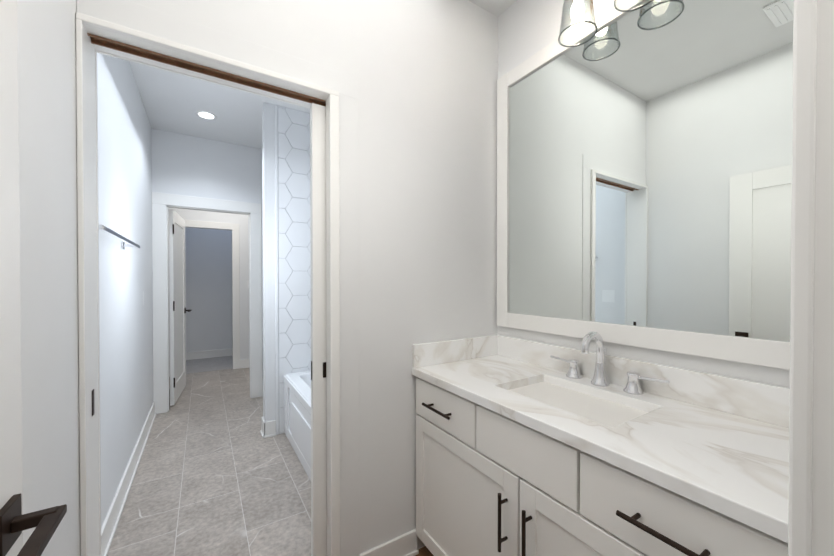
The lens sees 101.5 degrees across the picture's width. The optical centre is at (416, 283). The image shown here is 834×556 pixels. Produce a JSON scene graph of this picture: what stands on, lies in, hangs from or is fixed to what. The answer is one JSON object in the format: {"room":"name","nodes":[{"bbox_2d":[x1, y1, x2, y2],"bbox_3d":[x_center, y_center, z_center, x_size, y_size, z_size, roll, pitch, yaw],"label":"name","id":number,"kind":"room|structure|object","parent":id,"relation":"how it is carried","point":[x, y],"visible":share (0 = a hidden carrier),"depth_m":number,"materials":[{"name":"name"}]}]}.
{"room":"bathroom","nodes":[
{"label":"bathroom","id":0,"kind":"room"},
{"bbox_2d":[17,0,80,555],"bbox_3d":[-0.632,-0.087,0.000,0.444,2.800,2.120,0,1,-32],"label":"wall","id":1,"kind":"structure","parent":0,"point":[48,241],"depth_m":0.82,"materials":[{"name":"paint"}]},
{"bbox_2d":[97,53,152,527],"bbox_3d":[-2.725,-0.117,3.232,0.338,2.800,5.580,0,1,-32],"label":"wall","id":2,"kind":"structure","parent":0,"point":[125,275],"depth_m":2.10,"materials":[{"name":"paint"}]},
{"bbox_2d":[99,224,139,249],"bbox_3d":[-1.553,-0.233,1.758,0.077,0.046,0.980,0,1,-32],"label":"towel rail","id":3,"kind":"object","parent":2,"relation":"attached to","point":[123,239],"visible":0.67,"depth_m":1.69,"materials":[{"name":"silver metal"}]},
{"bbox_2d":[101,402,155,555],"bbox_3d":[-1.871,1.228,2.228,0.025,0.130,2.637,0,1,-32],"label":"baseboard","id":4,"kind":"structure","parent":2,"relation":"attached to","point":[114,513],"depth_m":2.03,"materials":[{"name":"paint"}]},
{"bbox_2d":[151,128,262,384],"bbox_3d":[-1.874,-0.122,3.861,1.772,2.800,0.120,0,1,-32],"label":"wall","id":5,"kind":"structure","parent":0,"point":[185,165],"depth_m":3.57,"materials":[{"name":"paint"}]},
{"bbox_2d":[169,209,191,405],"bbox_3d":[-2.692,0.244,3.889,0.184,2.043,0.764,0,1,-32],"label":"bathroom door","id":6,"kind":"structure","parent":5,"relation":"in","point":[177,290],"depth_m":3.78,"materials":[{"name":"paint"}]},
{"bbox_2d":[152,192,261,413],"bbox_3d":[-2.208,0.190,3.654,0.981,2.180,0.152,0,1,-32],"label":"trim","id":7,"kind":"structure","parent":5,"relation":"attached to","point":[162,203],"depth_m":3.43,"materials":[{"name":"paint"}]},
{"bbox_2d":[185,227,231,352],"bbox_3d":[-3.256,-0.142,6.016,2.400,2.800,0.100,0,1,-32],"label":"wall","id":8,"kind":"structure","parent":0,"point":[208,263],"depth_m":5.78,"materials":[{"name":"paint"}]},
{"bbox_2d":[186,348,231,359],"bbox_3d":[-3.226,1.193,5.980,2.400,0.130,0.014,0,1,-32],"label":"baseboard","id":9,"kind":"structure","parent":8,"relation":"attached to","point":[221,352],"depth_m":5.78,"materials":[{"name":"paint"}]},
{"bbox_2d":[168,208,248,359],"bbox_3d":[-2.682,-0.134,5.148,1.772,2.800,0.120,0,1,-32],"label":"wall","id":10,"kind":"structure","parent":0,"point":[241,220],"depth_m":5.12,"materials":[{"name":"paint"}]},
{"bbox_2d":[168,218,239,376],"bbox_3d":[-3.055,0.188,4.908,0.881,2.160,0.137,0,1,-32],"label":"trim","id":11,"kind":"structure","parent":10,"relation":"attached to","point":[233,228],"depth_m":5.05,"materials":[{"name":"paint"}]},
{"bbox_2d":[240,359,249,368],"bbox_3d":[-2.270,1.199,5.334,0.890,0.130,0.025,0,1,-32],"label":"baseboard","id":12,"kind":"structure","parent":10,"relation":"attached to","point":[244,363],"depth_m":5.13,"materials":[{"name":"paint"}]},
{"bbox_2d":[107,368,310,555],"bbox_3d":[-1.535,1.308,3.290,2.400,0.050,4.390,0,1,-32],"label":"floor","id":13,"kind":"structure","parent":0,"point":[216,474],"depth_m":2.19,"materials":[{"name":"tile"}]},
{"bbox_2d":[283,370,310,480],"bbox_3d":[-0.413,1.033,2.477,0.775,0.515,1.538,0,1,-32],"label":"bathtub","id":14,"kind":"object","parent":13,"relation":"on","point":[297,407],"visible":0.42,"depth_m":2.52,"materials":[{"name":"plastic"}]},
{"bbox_2d":[186,356,232,373],"bbox_3d":[-3.019,1.284,5.652,2.400,0.054,1.190,0,1,-32],"label":"floor","id":15,"kind":"structure","parent":0,"point":[207,364],"depth_m":5.33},
{"bbox_2d":[262,102,275,421],"bbox_3d":[-0.918,-0.116,3.145,0.915,2.800,0.120,0,1,-32],"label":"wall","id":16,"kind":"structure","parent":0,"point":[268,238],"depth_m":2.87,"materials":[{"name":"paint"}]},
{"bbox_2d":[260,417,275,433],"bbox_3d":[-0.966,1.219,3.211,0.940,0.130,0.028,0,1,-32],"label":"baseboard","id":17,"kind":"structure","parent":16,"relation":"attached to","point":[269,426],"depth_m":2.88,"materials":[{"name":"paint"}]},
{"bbox_2d":[275,105,310,434],"bbox_3d":[-0.849,-0.114,3.110,0.832,2.798,0.012,0,1,-32],"label":"wall tiles","id":18,"kind":"structure","parent":16,"relation":"attached to","point":[292,260],"depth_m":2.95,"materials":[{"name":"tile"}]},
{"bbox_2d":[128,0,497,553],"bbox_3d":[-0.357,-0.101,1.507,1.836,2.800,0.140,0,1,-32],"label":"wall","id":19,"kind":"structure","parent":0,"point":[425,72],"depth_m":1.61,"materials":[{"name":"paint"}]},
{"bbox_2d":[76,0,359,555],"bbox_3d":[-0.430,0.204,1.462,1.661,2.192,0.174,0,1,-32],"label":"trim","id":20,"kind":"structure","parent":19,"relation":"attached to","point":[127,30],"depth_m":1.27,"materials":[{"name":"paint"}]},
{"bbox_2d":[310,103,326,555],"bbox_3d":[-0.110,0.262,1.664,0.802,2.048,0.038,0,1,-32],"label":"pocket door","id":21,"kind":"structure","parent":19,"relation":"in","point":[318,327],"depth_m":1.45,"materials":[{"name":"paint"}]},
{"bbox_2d":[360,529,418,555],"bbox_3d":[-0.122,1.244,1.570,0.296,0.110,0.025,0,1,-32],"label":"baseboard","id":22,"kind":"structure","parent":19,"relation":"attached to","point":[405,544],"depth_m":1.57,"materials":[{"name":"paint"}]},
{"bbox_2d":[412,335,495,366],"bbox_3d":[0.222,0.344,1.779,0.566,0.110,0.020,0,1,-32],"label":"backsplash","id":23,"kind":"structure","parent":19,"relation":"attached to","point":[423,354],"depth_m":1.74,"materials":[{"name":"white stone"}]},
{"bbox_2d":[129,0,516,148],"bbox_3d":[-1.288,-1.563,2.870,2.400,0.100,7.700,0,1,-32],"label":"ceiling","id":24,"kind":"structure","parent":0,"point":[173,102],"depth_m":2.89,"materials":[{"name":"paint"}]},
{"bbox_2d":[195,111,216,119],"bbox_3d":[-1.890,-1.511,3.058,0.164,0.007,0.164,0,1,-32],"label":"recessed light","id":25,"kind":"object","parent":24,"relation":"in","point":[206,115],"visible":1,"depth_m":3.06,"materials":[{"name":"paint"}]},
{"bbox_2d":[415,546,433,555],"bbox_3d":[0.196,1.333,0.534,2.400,0.050,2.120,0,1,-32],"label":"floor","id":26,"kind":"structure","parent":0,"point":[424,551],"depth_m":1.65,"materials":[{"name":"brown wood"}]},
{"bbox_2d":[412,371,787,555],"bbox_3d":[0.547,0.870,1.237,0.595,0.864,1.265,0,1,-32],"label":"bathroom vanity","id":27,"kind":"object","parent":26,"relation":"on","point":[527,448],"depth_m":1.04,"materials":[{"name":"paint"}]},
{"bbox_2d":[412,355,788,534],"bbox_3d":[0.558,0.421,1.241,0.570,0.034,1.288,0,1,-32],"label":"countertop","id":28,"kind":"structure","parent":27,"relation":"on","point":[739,463],"depth_m":0.91,"materials":[{"name":"white stone"}]},
{"bbox_2d":[508,379,655,426],"bbox_3d":[0.560,0.512,1.245,0.364,0.173,0.524,0,1,-32],"label":"sink","id":29,"kind":"object","parent":28,"relation":"in","point":[590,404],"depth_m":1.27,"materials":[{"name":"white ceramic"}]},
{"bbox_2d":[548,331,671,394],"bbox_3d":[0.703,0.295,1.348,0.160,0.216,0.470,0,1,-32],"label":"faucet","id":30,"kind":"object","parent":28,"relation":"on","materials":[{"name":"silver metal"}]},
{"bbox_2d":[497,0,789,387],"bbox_3d":[1.079,-0.097,1.158,0.226,2.800,2.260,0,1,-32],"label":"wall","id":31,"kind":"structure","parent":0,"point":[527,29],"depth_m":1.62,"materials":[{"name":"paint"}]},
{"bbox_2d":[558,0,652,47],"bbox_3d":[0.735,-1.167,1.319,0.171,0.278,0.379,0,1,-32],"label":"sconce","id":32,"kind":"object","parent":31,"relation":"attached to","point":[577,12],"visible":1,"depth_m":1.39,"materials":[{"name":"clear glass"}]},
{"bbox_2d":[496,335,789,426],"bbox_3d":[0.796,0.348,1.378,0.020,0.110,1.268,0,1,-32],"label":"backsplash","id":33,"kind":"structure","parent":31,"relation":"attached to","point":[757,400],"depth_m":1.14,"materials":[{"name":"white stone"}]},
{"bbox_2d":[497,0,793,369],"bbox_3d":[0.788,-0.448,1.382,0.022,1.374,1.254,0,1,-32],"label":"vanity mirror","id":34,"kind":"object","parent":31,"relation":"attached to","point":[644,177],"visible":0.75,"depth_m":1.25,"materials":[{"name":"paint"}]},
{"bbox_3d":[0.461,-0.089,0.303,1.730,2.800,0.120,0,1,-32],"label":"wall","id":35,"kind":"structure","parent":0,"visible":0},
{"bbox_2d":[0,0,66,555],"bbox_3d":[-0.453,0.290,0.263,0.103,2.018,0.772,0,1,-32],"label":"entry door","id":36,"kind":"structure","parent":35,"relation":"in","point":[15,521],"depth_m":0.54,"materials":[{"name":"paint"}]},
{"bbox_2d":[788,0,833,555],"bbox_3d":[0.102,0.243,0.086,0.885,2.140,0.140,0,1,-32],"label":"trim","id":37,"kind":"structure","parent":35,"relation":"attached to","point":[811,476],"depth_m":0.32,"materials":[{"name":"paint"}]}
]}

